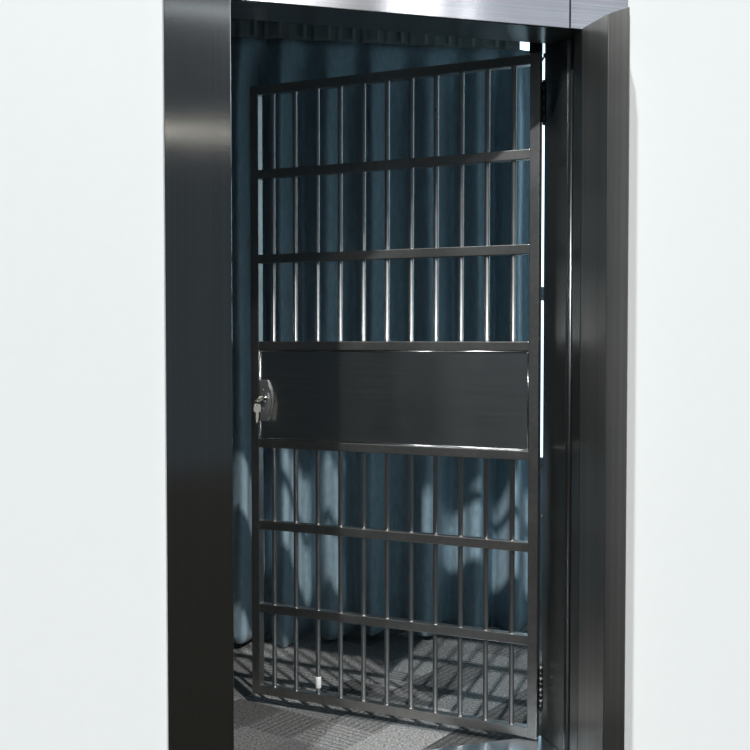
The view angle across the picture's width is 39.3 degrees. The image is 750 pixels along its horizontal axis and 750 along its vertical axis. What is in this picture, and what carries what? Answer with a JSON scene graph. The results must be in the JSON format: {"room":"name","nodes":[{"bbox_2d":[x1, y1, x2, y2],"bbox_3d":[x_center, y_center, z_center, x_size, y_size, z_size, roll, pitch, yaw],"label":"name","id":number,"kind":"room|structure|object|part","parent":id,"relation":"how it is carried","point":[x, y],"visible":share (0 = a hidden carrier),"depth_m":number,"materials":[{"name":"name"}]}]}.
{"room":"bank vault entrance","nodes":[
{"label":"bank vault entrance","id":0,"kind":"room"},
{"bbox_2d":[0,0,749,749],"bbox_3d":[-0.274,-0.402,2.653,6.200,3.000,0.149,-1,2,-16],"label":"wall","id":1,"kind":"structure","parent":0,"point":[83,523],"depth_m":2.51,"materials":[{"name":"white paint"}]},
{"bbox_2d":[163,0,627,749],"bbox_3d":[0.057,0.006,2.790,1.221,2.177,0.235,-1,2,-16],"label":"door frame","id":2,"kind":"structure","parent":1,"relation":"attached to","point":[196,33],"depth_m":2.56,"materials":[{"name":"metal"}]},
{"bbox_2d":[250,42,545,738],"bbox_3d":[0.042,0.019,3.189,0.964,2.050,0.047,1,2,24],"label":"gate","id":3,"kind":"object","parent":2,"relation":"attached to","point":[460,399],"visible":0.99,"depth_m":3.17,"materials":[{"name":"metal"}]},
{"bbox_2d":[254,396,262,422],"bbox_3d":[-0.367,0.109,3.335,0.024,0.085,0.035,1,2,24],"label":"key","id":4,"kind":"object","parent":3,"relation":"hanging from","point":[257,407],"visible":1,"depth_m":3.32,"materials":[{"name":"silver metal"}]},
{"bbox_3d":[0.039,1.027,3.233,0.894,0.028,0.028,1,2,24],"label":"rail","id":5,"kind":"part","parent":3,"relation":"part of","materials":[{"name":"metal"}]},
{"bbox_3d":[0.039,0.759,3.224,0.894,0.028,0.028,1,2,24],"label":"rail","id":6,"kind":"part","parent":3,"relation":"part of","materials":[{"name":"metal"}]},
{"bbox_3d":[0.039,0.489,3.215,0.894,0.028,0.028,1,2,24],"label":"rail","id":7,"kind":"part","parent":3,"relation":"part of","materials":[{"name":"metal"}]},
{"bbox_3d":[0.039,0.225,3.206,0.894,0.027,0.028,1,2,24],"label":"rail","id":8,"kind":"part","parent":3,"relation":"part of","materials":[{"name":"metal"}]},
{"bbox_3d":[0.039,-0.365,3.186,0.894,0.028,0.028,1,2,24],"label":"rail","id":9,"kind":"part","parent":3,"relation":"part of","materials":[{"name":"metal"}]},
{"bbox_3d":[0.039,-0.088,3.196,0.894,0.027,0.028,1,2,24],"label":"rail","id":10,"kind":"part","parent":3,"relation":"part of","materials":[{"name":"metal"}]},
{"bbox_3d":[0.039,-0.634,3.177,0.894,0.028,0.028,1,2,24],"label":"rail","id":11,"kind":"part","parent":3,"relation":"part of","materials":[{"name":"metal"}]},
{"bbox_3d":[0.039,-0.900,3.168,0.894,0.028,0.028,1,2,24],"label":"rail","id":12,"kind":"part","parent":3,"relation":"part of","materials":[{"name":"metal"}]},
{"bbox_3d":[0.039,0.068,3.201,0.894,0.289,0.018,1,2,24],"label":"panel","id":13,"kind":"part","parent":3,"relation":"part of","materials":[{"name":"metal"}]},
{"bbox_2d":[578,7,629,749],"bbox_3d":[0.633,0.076,2.727,0.126,1.980,0.190,-1,2,-15],"label":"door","id":14,"kind":"structure","parent":1,"relation":"in","point":[606,40],"depth_m":2.69,"materials":[{"name":"metal"}]},
{"bbox_2d":[234,608,541,749],"bbox_3d":[0.230,1.118,3.292,6.938,0.080,2.994,0,2,0],"label":"floor","id":15,"kind":"structure","parent":0,"point":[261,722],"depth_m":3.54,"materials":[{"name":"grey carpet"}]},
{"bbox_2d":[261,39,542,607],"bbox_3d":[0.200,-0.298,4.663,4.800,2.660,0.100,0,2,0],"label":"wall","id":16,"kind":"structure","parent":0,"point":[541,467],"depth_m":4.64,"materials":[{"name":"grey paint"}]},
{"bbox_2d":[520,42,544,465],"bbox_3d":[1.155,-0.565,4.624,1.190,1.925,0.080,0,2,0],"label":"window","id":17,"kind":"structure","parent":16,"relation":"in","point":[523,45],"depth_m":4.62,"materials":[{"name":"metal"}]},
{"bbox_3d":[0.112,-1.628,3.429,4.377,0.080,2.478,0,2,0],"label":"ceiling","id":18,"kind":"structure","parent":0,"visible":0},
{"bbox_3d":[-0.300,-1.490,4.068,2.100,0.242,0.323,0,2,0],"label":"rail","id":19,"kind":"object","parent":18,"relation":"attached to","visible":0},
{"bbox_2d":[231,18,529,647],"bbox_3d":[-0.338,-0.159,4.087,2.040,2.410,0.213,0,2,-7],"label":"curtain","id":20,"kind":"object","parent":19,"relation":"hanging from","point":[316,53],"visible":0.32,"depth_m":4.13,"materials":[{"name":"fabric"}]}
]}

